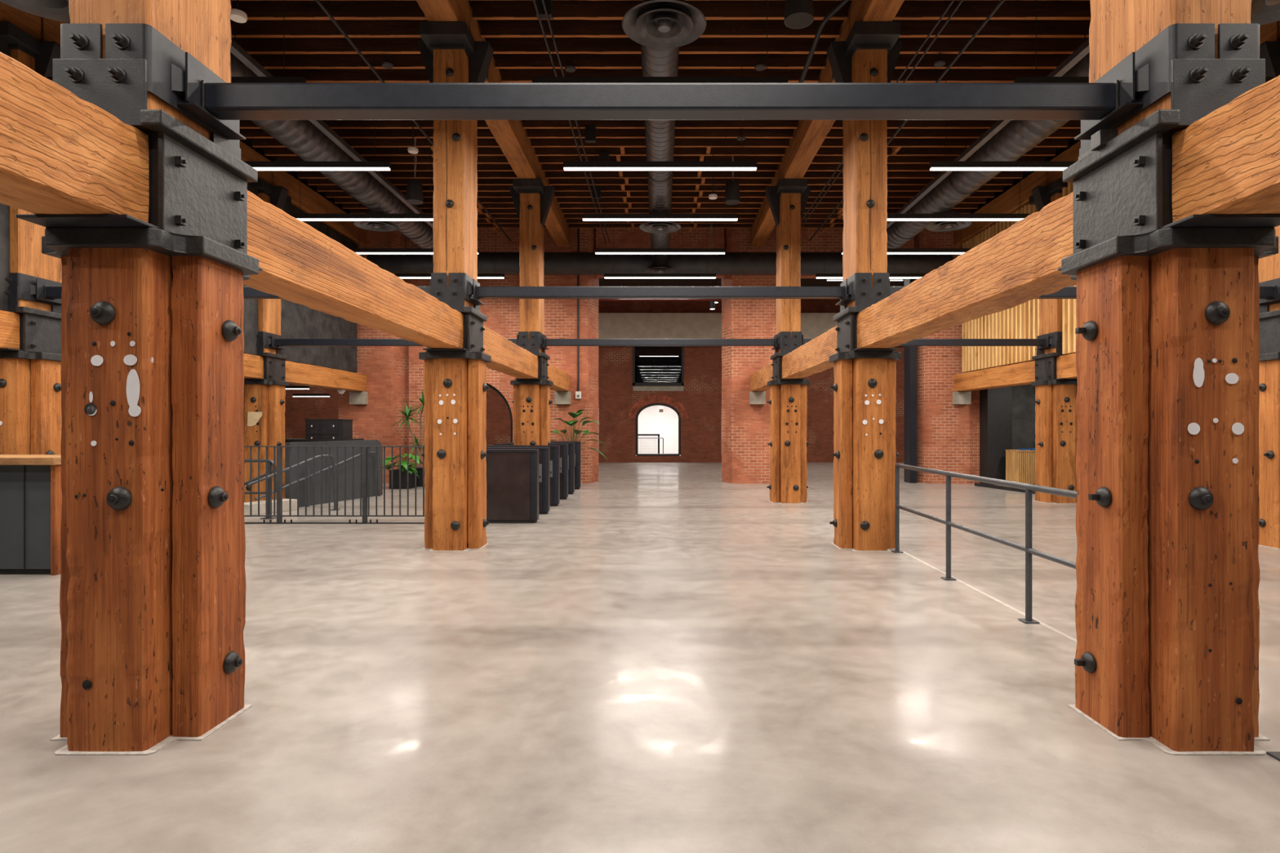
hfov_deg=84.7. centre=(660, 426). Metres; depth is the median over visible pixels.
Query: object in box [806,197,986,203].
joist
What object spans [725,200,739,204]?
grille
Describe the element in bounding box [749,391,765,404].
block
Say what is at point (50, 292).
tube
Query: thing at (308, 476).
handrail
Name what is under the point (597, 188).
junction box
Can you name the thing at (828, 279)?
linear pendant light
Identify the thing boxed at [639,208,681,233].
air diffuser
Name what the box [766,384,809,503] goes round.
column
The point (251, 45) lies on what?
joist
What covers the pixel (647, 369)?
wall
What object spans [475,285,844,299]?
steel beam
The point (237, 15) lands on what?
ceiling sensor
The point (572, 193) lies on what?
joist
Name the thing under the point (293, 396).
diffuser
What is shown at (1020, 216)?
linear pendant light
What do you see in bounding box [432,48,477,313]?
post
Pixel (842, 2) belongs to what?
conduit
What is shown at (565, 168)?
diffuser
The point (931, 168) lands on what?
diffuser
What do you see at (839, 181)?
joist
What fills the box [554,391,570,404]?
block
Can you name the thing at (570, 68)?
sprinkler
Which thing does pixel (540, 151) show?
joist
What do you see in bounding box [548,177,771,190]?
joist
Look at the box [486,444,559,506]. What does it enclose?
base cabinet
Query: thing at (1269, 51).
post cap
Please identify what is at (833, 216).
joist
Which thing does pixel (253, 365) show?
girder
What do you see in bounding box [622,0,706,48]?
air diffuser
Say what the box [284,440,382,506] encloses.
wall
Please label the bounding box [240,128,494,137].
joist
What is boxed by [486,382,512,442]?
trim
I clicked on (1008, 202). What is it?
girder
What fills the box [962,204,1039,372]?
wall panel
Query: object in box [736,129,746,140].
sprinkler
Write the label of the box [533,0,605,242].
conduit
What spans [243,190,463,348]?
girder
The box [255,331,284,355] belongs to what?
bracket
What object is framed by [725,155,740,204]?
speaker
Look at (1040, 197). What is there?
post cap
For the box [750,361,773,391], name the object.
girder
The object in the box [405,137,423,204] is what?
speaker
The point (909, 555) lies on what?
trim
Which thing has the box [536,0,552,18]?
junction box
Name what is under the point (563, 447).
base cabinet
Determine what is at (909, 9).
joist
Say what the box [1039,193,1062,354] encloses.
post
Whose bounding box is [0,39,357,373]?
wall
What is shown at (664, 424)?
wall
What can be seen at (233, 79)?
linear pendant light
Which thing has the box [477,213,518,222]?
joist
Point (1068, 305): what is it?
wall panel
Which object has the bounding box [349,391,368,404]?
block
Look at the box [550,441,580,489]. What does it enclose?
base cabinet
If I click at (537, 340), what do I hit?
bracket
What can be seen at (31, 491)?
counter
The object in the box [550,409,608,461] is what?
plant
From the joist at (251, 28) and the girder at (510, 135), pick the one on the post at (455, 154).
the girder at (510, 135)
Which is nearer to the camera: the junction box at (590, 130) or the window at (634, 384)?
the junction box at (590, 130)
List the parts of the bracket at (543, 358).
bearing plate, capital plate, plate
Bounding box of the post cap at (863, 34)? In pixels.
[826,21,902,82]
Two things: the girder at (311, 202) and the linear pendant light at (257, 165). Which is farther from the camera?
the girder at (311, 202)
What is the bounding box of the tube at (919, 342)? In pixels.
[803,338,1044,346]
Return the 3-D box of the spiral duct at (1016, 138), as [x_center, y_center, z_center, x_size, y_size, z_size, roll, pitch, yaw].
[5.450,-4.615,11.996,0.640,0.970,10.991,0,0,0]
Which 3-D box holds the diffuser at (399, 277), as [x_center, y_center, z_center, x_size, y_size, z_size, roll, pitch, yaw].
[-5.100,-3.582,16.900,2.670,0.024,0.062,0,0,0]
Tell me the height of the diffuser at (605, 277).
0.024 m
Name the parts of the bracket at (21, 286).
plate, stiffener plate, shelf plate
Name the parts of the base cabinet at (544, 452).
panel, reader panel, post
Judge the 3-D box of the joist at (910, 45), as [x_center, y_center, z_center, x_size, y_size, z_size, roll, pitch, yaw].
[5.100,-5.290,9.618,4.700,0.343,0.066,0,0,0]
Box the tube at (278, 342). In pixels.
[275,337,516,346]
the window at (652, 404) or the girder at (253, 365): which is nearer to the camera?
the girder at (253, 365)
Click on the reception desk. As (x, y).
(289, 440)
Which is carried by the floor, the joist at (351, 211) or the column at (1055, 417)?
the column at (1055, 417)
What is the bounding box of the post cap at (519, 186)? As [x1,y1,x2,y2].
[508,178,555,226]
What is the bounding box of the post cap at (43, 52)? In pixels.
[0,21,60,77]
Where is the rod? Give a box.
[710,223,712,248]
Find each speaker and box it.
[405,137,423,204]
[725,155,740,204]
[783,0,813,29]
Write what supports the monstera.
on the floor
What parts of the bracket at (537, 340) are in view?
plate, stiffener plate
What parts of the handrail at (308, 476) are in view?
post, post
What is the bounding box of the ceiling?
[67,0,1080,286]
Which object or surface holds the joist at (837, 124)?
attached to the ceiling
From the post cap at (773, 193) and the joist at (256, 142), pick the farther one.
the post cap at (773, 193)
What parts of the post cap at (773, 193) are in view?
cap plate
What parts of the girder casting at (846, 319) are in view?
plate, capital plate, bearing plate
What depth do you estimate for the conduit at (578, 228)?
18.46 m
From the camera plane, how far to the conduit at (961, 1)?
9.11 m
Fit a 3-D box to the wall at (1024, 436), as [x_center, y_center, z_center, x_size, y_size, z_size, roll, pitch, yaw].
[9.825,0.050,18.475,1.550,2.900,0.150,0,0,0]
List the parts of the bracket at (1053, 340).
stiffener plate, plate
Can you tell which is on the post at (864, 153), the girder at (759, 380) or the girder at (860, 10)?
the girder at (860, 10)
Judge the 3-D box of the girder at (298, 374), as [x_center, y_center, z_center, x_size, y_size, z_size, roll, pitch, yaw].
[-7.899,-1.143,16.390,0.358,0.450,4.180,0,0,0]
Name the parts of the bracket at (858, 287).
shelf plate, stiffener plate, plate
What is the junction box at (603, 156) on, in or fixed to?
attached to the joist at (540, 151)
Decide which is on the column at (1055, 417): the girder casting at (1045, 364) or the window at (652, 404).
the girder casting at (1045, 364)
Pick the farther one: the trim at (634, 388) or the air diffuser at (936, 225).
the trim at (634, 388)
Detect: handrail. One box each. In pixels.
[244,459,276,519]
[246,454,339,510]
[254,451,380,506]
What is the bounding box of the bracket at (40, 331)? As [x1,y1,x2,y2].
[0,306,61,361]
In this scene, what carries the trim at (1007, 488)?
on the floor
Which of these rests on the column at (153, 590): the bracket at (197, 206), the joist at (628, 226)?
the bracket at (197, 206)
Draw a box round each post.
[9,48,62,313]
[68,0,231,141]
[257,193,280,354]
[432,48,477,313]
[519,193,544,352]
[776,193,800,352]
[842,48,887,313]
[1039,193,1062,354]
[1088,0,1251,135]
[1257,225,1279,311]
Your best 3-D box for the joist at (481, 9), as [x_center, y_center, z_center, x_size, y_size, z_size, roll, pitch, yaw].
[0.000,-5.290,8.810,4.700,0.344,0.066,0,0,0]
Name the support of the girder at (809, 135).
on the post at (788, 228)
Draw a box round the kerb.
[244,498,297,515]
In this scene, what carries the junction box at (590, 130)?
attached to the joist at (611, 124)
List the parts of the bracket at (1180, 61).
shelf plate, stiffener plate, plate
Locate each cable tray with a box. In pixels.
[230,38,433,228]
[886,38,1089,228]
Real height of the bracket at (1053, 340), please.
0.475 m
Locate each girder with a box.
[0,1,40,40]
[0,51,149,222]
[0,310,19,349]
[40,17,271,184]
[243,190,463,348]
[243,353,263,378]
[271,170,367,245]
[285,360,366,391]
[416,0,470,30]
[469,5,541,178]
[483,325,537,378]
[541,164,569,246]
[547,362,569,391]
[750,164,779,246]
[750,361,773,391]
[779,5,850,178]
[782,325,836,378]
[849,0,904,31]
[856,191,1076,348]
[953,170,1048,245]
[953,360,1035,391]
[1048,20,1279,185]
[1056,353,1077,378]
[1172,75,1279,222]
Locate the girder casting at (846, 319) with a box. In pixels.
[829,306,901,362]
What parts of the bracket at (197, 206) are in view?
bearing plate, capital plate, plate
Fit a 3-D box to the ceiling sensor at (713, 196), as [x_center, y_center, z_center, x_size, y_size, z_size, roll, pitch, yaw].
[0.978,-4.846,13.000,0.170,1.247,0.170,0,0,0]
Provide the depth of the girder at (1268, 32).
13.00 m
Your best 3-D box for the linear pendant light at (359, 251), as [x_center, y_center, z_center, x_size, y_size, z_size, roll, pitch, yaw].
[-5.100,-4.525,14.520,2.690,1.910,0.070,0,0,0]
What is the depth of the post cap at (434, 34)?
8.45 m
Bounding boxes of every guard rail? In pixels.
[891,463,1076,623]
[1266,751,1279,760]
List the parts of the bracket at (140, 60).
plate, stiffener plate, shelf plate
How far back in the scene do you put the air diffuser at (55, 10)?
6.45 m
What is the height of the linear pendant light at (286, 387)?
4.313 m
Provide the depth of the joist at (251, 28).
9.18 m
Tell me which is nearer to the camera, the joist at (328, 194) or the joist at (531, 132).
the joist at (531, 132)
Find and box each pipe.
[315,0,511,240]
[598,298,721,300]
[808,0,1004,240]
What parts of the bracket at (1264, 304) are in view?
shelf plate, stiffener plate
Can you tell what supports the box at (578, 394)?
attached to the wall at (948, 434)
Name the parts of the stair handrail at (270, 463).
rail, sloping rail, post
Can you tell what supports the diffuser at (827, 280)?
attached to the linear pendant light at (828, 279)
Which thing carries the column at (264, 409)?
on the floor
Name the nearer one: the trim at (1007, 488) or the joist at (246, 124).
the joist at (246, 124)
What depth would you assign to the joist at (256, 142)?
12.81 m
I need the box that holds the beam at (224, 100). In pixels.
[201,80,1119,120]
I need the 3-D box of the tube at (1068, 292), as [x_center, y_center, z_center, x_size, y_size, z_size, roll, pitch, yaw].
[5.225,-1.673,8.770,4.808,0.151,0.150,0,0,0]
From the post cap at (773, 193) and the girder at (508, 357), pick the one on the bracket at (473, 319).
the girder at (508, 357)
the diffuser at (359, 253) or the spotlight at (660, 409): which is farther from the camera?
the spotlight at (660, 409)
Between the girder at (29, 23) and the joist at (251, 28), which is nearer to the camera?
the girder at (29, 23)
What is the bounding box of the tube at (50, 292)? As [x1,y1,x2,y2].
[44,285,429,299]
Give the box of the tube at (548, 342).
[545,337,775,346]
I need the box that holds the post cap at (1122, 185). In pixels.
[1057,109,1279,279]
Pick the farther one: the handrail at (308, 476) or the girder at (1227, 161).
the handrail at (308, 476)
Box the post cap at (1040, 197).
[1028,178,1067,211]
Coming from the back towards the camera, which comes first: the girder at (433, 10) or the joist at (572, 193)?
the joist at (572, 193)
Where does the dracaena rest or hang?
on the floor
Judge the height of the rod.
1.573 m
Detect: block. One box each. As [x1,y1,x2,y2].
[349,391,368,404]
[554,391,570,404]
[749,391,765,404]
[952,391,971,404]
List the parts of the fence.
post, rail, rail, plate, post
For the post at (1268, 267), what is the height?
3.165 m
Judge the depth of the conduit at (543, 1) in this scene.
9.47 m
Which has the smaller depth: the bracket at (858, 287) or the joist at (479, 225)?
the bracket at (858, 287)
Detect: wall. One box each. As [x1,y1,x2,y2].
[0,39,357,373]
[284,298,904,462]
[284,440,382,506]
[337,227,979,483]
[635,346,681,382]
[635,405,680,455]
[979,386,1012,484]
[1012,384,1035,449]
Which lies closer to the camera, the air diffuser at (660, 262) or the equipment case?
the equipment case
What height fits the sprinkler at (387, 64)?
0.160 m
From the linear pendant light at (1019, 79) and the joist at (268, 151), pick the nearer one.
the linear pendant light at (1019, 79)
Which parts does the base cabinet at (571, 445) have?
panel, post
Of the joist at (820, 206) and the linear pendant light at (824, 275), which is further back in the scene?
the linear pendant light at (824, 275)
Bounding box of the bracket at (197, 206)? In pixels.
[16,109,262,279]
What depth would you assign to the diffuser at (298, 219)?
12.12 m
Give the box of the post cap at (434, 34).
[417,21,493,82]
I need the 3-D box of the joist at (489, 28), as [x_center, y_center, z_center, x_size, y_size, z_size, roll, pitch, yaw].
[0.000,-5.290,9.214,4.700,0.344,0.066,0,0,0]
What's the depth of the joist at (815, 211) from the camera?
16.85 m
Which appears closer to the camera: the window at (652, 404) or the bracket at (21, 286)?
the bracket at (21, 286)
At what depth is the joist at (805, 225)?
18.06 m
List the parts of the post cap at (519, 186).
cap plate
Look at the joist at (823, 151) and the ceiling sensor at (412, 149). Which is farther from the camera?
the joist at (823, 151)
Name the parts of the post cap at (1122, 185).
plate, bearing plate, capital plate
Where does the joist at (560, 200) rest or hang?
attached to the ceiling
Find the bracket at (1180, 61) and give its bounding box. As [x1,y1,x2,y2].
[1074,23,1265,156]
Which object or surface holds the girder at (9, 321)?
on the bracket at (40, 331)
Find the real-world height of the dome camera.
0.120 m
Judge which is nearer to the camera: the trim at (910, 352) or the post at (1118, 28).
the post at (1118, 28)
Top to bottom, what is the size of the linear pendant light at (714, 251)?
1.910 m
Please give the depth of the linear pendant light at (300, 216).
12.11 m
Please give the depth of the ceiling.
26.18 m
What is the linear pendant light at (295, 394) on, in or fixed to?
hanging from the ceiling
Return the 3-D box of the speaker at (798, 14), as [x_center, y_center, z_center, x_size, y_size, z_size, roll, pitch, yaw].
[1.511,-4.943,7.644,0.320,1.057,0.320,0,0,0]
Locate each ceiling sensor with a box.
[230,0,247,22]
[407,120,418,154]
[708,146,717,199]
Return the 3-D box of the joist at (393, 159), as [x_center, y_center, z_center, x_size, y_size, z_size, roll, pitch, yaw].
[-5.100,-5.290,13.822,4.700,0.344,0.404,0,0,0]
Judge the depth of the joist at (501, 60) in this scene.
9.99 m
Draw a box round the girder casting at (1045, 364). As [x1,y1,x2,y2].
[1031,352,1077,386]
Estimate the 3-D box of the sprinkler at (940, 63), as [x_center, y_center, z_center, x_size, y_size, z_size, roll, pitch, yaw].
[3.842,-5.050,9.641,0.160,0.160,0.158,0,0,0]
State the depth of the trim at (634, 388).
29.29 m
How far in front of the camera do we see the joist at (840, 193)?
15.64 m
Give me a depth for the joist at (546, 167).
14.03 m
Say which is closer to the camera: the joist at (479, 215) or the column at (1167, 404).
the column at (1167, 404)
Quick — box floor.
[0,462,1279,852]
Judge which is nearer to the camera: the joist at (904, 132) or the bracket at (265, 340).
the joist at (904, 132)
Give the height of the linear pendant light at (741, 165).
1.910 m
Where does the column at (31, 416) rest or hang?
on the floor
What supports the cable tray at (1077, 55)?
attached to the spiral duct at (1016, 138)
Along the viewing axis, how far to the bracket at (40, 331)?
8.59 m
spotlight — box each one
[658,405,663,412]
[709,278,715,309]
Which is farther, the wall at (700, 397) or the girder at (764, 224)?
the wall at (700, 397)
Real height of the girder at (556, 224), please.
0.528 m
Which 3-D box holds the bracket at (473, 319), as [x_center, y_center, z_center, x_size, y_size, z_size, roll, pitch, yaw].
[-2.550,-1.127,8.770,0.770,0.615,1.040,0,0,0]
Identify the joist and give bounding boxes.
[230,0,416,0]
[230,0,426,19]
[230,19,428,37]
[231,37,422,53]
[240,120,488,128]
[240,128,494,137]
[248,53,425,68]
[252,137,499,151]
[264,146,504,157]
[265,68,429,82]
[275,155,509,164]
[288,164,513,171]
[297,171,518,178]
[307,177,512,185]
[316,185,512,191]
[325,191,511,197]
[333,197,513,207]
[342,203,515,213]
[349,208,516,217]
[471,0,848,19]
[476,218,519,226]
[476,223,546,231]
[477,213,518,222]
[480,19,839,37]
[488,37,832,53]
[494,53,825,68]
[501,68,818,82]
[522,120,797,128]
[527,128,793,137]
[531,137,788,154]
[535,146,785,160]
[538,155,781,164]
[542,164,777,177]
[546,171,774,183]
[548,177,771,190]
[551,184,768,195]
[554,191,765,201]
[557,197,763,207]
[560,203,760,213]
[562,208,758,213]
[564,213,755,222]
[566,218,753,226]
[568,223,751,231]
[773,223,843,231]
[800,218,843,226]
[801,213,843,222]
[802,171,1022,178]
[803,208,970,217]
[804,203,977,213]
[806,163,1031,171]
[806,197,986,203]
[807,177,1013,185]
[807,185,1003,191]
[808,191,994,197]
[810,155,1044,164]
[814,146,1055,157]
[820,137,1068,154]
[825,128,1080,137]
[831,120,1080,128]
[890,68,1054,82]
[892,19,1090,37]
[893,0,1090,19]
[894,53,1071,68]
[897,37,1088,53]
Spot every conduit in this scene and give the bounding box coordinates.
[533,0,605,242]
[542,0,609,242]
[577,227,579,391]
[798,0,848,82]
[800,0,954,222]
[800,0,963,228]
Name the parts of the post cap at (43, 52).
cap plate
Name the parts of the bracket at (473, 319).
bearing plate, capital plate, plate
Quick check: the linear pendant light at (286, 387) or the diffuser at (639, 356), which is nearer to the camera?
the linear pendant light at (286, 387)
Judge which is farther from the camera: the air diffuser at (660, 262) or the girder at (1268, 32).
the air diffuser at (660, 262)
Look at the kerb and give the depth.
12.11 m
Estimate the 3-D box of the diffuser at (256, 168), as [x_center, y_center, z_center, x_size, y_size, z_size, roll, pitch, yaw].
[-5.100,-3.582,9.760,2.670,0.024,0.062,0,0,0]
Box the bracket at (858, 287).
[835,272,889,312]
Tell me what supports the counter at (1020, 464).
on the floor
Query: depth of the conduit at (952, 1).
9.13 m
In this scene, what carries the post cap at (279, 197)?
attached to the post at (268, 309)
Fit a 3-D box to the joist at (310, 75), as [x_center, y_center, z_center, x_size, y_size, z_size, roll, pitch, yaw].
[-5.100,-5.290,10.425,4.700,0.344,0.066,0,0,0]
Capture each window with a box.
[632,346,683,386]
[635,403,680,456]
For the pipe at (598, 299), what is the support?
hanging from the ceiling
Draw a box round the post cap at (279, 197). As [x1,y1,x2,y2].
[252,178,291,209]
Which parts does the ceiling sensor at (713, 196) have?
stem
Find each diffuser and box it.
[0,0,70,22]
[253,167,390,170]
[293,395,329,396]
[297,218,433,220]
[352,211,399,231]
[355,252,478,254]
[399,276,503,278]
[564,167,756,170]
[582,218,737,220]
[595,252,724,254]
[604,276,715,278]
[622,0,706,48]
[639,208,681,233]
[639,355,678,356]
[644,254,675,273]
[816,276,921,278]
[826,280,902,280]
[841,252,964,254]
[887,218,1022,220]
[925,211,972,231]
[929,167,1066,170]
[1250,0,1279,25]
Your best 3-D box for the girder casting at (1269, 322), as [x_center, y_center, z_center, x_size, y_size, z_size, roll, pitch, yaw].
[7.900,-1.127,8.770,0.770,0.615,1.040,0,0,0]
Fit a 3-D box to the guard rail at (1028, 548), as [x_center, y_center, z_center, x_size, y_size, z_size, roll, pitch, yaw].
[2.830,0.971,6.188,0.110,1.058,4.495,0,0,0]
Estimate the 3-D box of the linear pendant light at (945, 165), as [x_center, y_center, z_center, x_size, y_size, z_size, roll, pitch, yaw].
[5.100,-4.525,9.760,2.690,1.910,0.070,0,0,0]
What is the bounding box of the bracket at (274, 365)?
[244,352,288,386]
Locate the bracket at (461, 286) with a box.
[429,272,484,312]
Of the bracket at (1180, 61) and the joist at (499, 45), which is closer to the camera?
the bracket at (1180, 61)
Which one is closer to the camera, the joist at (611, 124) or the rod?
the joist at (611, 124)
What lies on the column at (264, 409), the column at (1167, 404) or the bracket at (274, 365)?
the bracket at (274, 365)
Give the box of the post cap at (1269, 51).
[1259,40,1279,78]
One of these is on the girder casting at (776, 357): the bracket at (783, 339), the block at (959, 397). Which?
the bracket at (783, 339)
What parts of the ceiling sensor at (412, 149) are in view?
stem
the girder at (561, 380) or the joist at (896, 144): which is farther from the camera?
the girder at (561, 380)
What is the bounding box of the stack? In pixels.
[1017,448,1031,450]
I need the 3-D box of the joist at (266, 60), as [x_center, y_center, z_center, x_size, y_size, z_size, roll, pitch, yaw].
[-5.100,-5.290,10.021,4.700,0.344,0.066,0,0,0]
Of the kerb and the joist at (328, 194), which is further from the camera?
the joist at (328, 194)
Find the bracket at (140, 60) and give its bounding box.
[53,23,245,159]
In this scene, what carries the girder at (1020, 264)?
on the post cap at (1122, 185)
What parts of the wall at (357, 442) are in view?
panel, panel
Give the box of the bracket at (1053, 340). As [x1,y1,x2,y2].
[1035,331,1071,355]
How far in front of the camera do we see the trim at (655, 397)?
29.29 m
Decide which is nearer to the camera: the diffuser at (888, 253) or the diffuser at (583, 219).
the diffuser at (583, 219)
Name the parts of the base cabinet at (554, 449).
panel, reader panel, post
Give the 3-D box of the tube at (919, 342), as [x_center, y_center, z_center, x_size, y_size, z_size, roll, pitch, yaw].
[5.225,-1.673,13.980,4.808,0.151,0.150,0,0,0]
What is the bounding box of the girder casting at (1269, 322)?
[1259,309,1279,361]
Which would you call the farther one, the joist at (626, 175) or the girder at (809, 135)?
the joist at (626, 175)
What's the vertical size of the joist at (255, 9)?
0.344 m
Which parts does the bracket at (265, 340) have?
plate, stiffener plate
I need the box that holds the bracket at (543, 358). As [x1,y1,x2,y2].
[510,352,553,386]
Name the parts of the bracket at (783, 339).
stiffener plate, plate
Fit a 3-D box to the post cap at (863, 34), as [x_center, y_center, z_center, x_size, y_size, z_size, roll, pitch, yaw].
[2.550,-4.380,8.770,0.880,0.740,1.100,0,0,0]
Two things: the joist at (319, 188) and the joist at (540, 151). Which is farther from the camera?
the joist at (319, 188)
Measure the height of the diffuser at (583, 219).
0.024 m
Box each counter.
[0,454,62,575]
[1005,449,1035,484]
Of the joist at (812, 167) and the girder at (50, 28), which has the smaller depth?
the girder at (50, 28)
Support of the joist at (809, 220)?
attached to the ceiling
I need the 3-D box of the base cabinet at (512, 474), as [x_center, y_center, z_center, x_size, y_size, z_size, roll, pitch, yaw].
[-2.660,0.929,10.990,1.500,1.142,0.260,0,0,0]
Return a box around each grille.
[406,199,422,204]
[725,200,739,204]
[785,13,812,28]
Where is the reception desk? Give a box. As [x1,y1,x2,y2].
[284,438,364,442]
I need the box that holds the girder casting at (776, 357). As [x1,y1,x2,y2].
[767,352,809,386]
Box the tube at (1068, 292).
[889,285,1275,299]
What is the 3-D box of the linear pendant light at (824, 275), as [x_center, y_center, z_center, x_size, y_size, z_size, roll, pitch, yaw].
[5.100,-4.525,16.900,2.690,1.910,0.070,0,0,0]
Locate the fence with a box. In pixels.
[244,445,424,524]
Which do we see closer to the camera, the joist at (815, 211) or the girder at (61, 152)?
the girder at (61, 152)
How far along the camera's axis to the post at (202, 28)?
3.46 m
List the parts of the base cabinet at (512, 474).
post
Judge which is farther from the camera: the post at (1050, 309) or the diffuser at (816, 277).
the diffuser at (816, 277)
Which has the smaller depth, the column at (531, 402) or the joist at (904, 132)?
the joist at (904, 132)
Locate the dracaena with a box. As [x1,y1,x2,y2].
[391,389,424,486]
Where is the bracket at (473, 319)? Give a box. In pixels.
[418,306,491,362]
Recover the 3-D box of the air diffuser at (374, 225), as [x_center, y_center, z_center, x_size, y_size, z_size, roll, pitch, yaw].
[-5.600,-4.058,13.870,0.860,0.245,0.860,0,0,0]
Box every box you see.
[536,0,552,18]
[575,391,581,399]
[585,124,595,142]
[591,185,600,198]
[599,151,608,160]
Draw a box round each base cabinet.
[485,448,538,523]
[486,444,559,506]
[486,447,550,514]
[493,444,568,499]
[505,442,574,494]
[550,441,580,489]
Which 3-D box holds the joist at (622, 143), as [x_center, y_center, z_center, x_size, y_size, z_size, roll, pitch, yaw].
[0.000,-5.290,13.015,4.700,0.344,0.404,0,0,0]
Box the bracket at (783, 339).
[771,331,803,355]
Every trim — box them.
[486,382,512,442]
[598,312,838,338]
[627,395,688,418]
[632,386,683,391]
[903,551,1076,643]
[904,278,916,483]
[974,483,1035,493]
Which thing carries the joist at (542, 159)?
attached to the ceiling
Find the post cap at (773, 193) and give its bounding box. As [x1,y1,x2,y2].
[764,178,811,226]
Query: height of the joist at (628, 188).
0.344 m
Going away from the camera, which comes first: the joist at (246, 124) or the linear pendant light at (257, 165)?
the linear pendant light at (257, 165)
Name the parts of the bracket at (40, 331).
bearing plate, capital plate, plate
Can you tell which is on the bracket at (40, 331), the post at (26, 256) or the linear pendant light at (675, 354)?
the post at (26, 256)
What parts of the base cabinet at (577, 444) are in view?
panel, post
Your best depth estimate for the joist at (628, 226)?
18.06 m
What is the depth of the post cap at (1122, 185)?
3.33 m
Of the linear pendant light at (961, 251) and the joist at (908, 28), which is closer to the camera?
the joist at (908, 28)
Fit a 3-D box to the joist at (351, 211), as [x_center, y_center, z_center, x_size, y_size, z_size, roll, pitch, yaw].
[-5.100,-5.290,17.050,4.700,0.344,0.404,0,0,0]
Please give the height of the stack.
0.030 m
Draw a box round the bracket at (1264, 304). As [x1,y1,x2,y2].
[1258,277,1279,313]
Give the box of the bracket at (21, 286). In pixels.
[3,272,62,313]
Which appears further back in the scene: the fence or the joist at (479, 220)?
the joist at (479, 220)
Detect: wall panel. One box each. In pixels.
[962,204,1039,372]
[1062,182,1076,354]
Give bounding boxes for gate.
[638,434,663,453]
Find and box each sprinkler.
[381,53,393,68]
[564,57,576,72]
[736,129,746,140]
[754,56,765,71]
[933,53,946,66]
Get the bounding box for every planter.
[389,469,414,488]
[416,467,422,486]
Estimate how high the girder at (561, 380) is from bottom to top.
0.457 m
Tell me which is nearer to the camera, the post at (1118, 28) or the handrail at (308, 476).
the post at (1118, 28)
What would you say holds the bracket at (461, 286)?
on the bracket at (473, 319)
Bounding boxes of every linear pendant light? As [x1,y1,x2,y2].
[46,0,306,82]
[243,160,391,170]
[285,386,309,389]
[288,128,433,220]
[292,384,329,396]
[348,201,479,254]
[393,213,504,278]
[532,0,787,82]
[563,53,757,170]
[582,128,737,220]
[595,177,724,254]
[604,273,715,278]
[639,346,678,356]
[815,213,926,278]
[826,278,902,280]
[841,201,971,254]
[887,128,1031,220]
[928,53,1077,170]
[1014,0,1273,82]
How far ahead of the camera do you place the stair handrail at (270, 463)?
11.43 m
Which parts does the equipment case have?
panel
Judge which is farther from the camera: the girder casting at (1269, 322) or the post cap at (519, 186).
the post cap at (519, 186)
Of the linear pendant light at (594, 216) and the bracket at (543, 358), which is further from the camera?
the bracket at (543, 358)
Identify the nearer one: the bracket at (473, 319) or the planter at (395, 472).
the bracket at (473, 319)
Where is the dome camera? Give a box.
[337,389,345,394]
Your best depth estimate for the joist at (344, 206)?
16.45 m
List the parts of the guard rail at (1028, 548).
post, post, plate, rail, rail, post, plate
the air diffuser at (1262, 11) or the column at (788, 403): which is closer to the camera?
the air diffuser at (1262, 11)
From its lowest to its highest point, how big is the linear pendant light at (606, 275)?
1.910 m
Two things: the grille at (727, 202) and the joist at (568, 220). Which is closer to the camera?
the grille at (727, 202)
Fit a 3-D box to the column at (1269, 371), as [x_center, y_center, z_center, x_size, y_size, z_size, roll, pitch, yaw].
[7.894,0.340,8.748,0.826,2.320,0.762,0,0,0]
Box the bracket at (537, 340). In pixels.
[516,331,548,355]
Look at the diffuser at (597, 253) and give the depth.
14.49 m
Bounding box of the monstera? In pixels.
[382,453,422,488]
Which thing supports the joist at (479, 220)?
attached to the ceiling
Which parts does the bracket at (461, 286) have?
plate, stiffener plate, shelf plate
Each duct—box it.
[230,28,433,257]
[366,252,953,275]
[640,8,679,248]
[886,28,1089,256]
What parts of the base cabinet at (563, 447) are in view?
reader panel, panel, post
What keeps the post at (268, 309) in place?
on the bracket at (274, 365)
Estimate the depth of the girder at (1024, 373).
16.14 m
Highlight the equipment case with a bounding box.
[304,418,353,439]
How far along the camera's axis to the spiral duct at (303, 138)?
11.58 m
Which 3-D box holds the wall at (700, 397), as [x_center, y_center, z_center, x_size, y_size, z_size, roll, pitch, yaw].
[0.000,-1.990,29.500,40.000,6.980,0.400,0,0,0]
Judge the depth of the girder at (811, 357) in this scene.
11.16 m
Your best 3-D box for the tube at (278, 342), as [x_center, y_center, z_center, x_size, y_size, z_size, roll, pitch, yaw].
[-5.225,-1.673,13.980,4.808,0.151,0.150,0,0,0]
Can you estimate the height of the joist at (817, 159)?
0.343 m
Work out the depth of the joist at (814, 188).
15.23 m
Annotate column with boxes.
[0,358,62,454]
[50,248,252,755]
[243,384,285,502]
[421,358,489,551]
[511,384,552,444]
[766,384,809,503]
[829,358,898,551]
[1033,384,1077,503]
[1067,248,1270,755]
[1258,359,1279,549]
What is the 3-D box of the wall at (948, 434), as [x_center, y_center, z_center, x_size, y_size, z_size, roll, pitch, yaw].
[0.000,-1.990,18.825,40.000,6.980,0.650,0,0,0]
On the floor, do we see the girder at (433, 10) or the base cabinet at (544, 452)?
the base cabinet at (544, 452)
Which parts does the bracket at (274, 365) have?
capital plate, plate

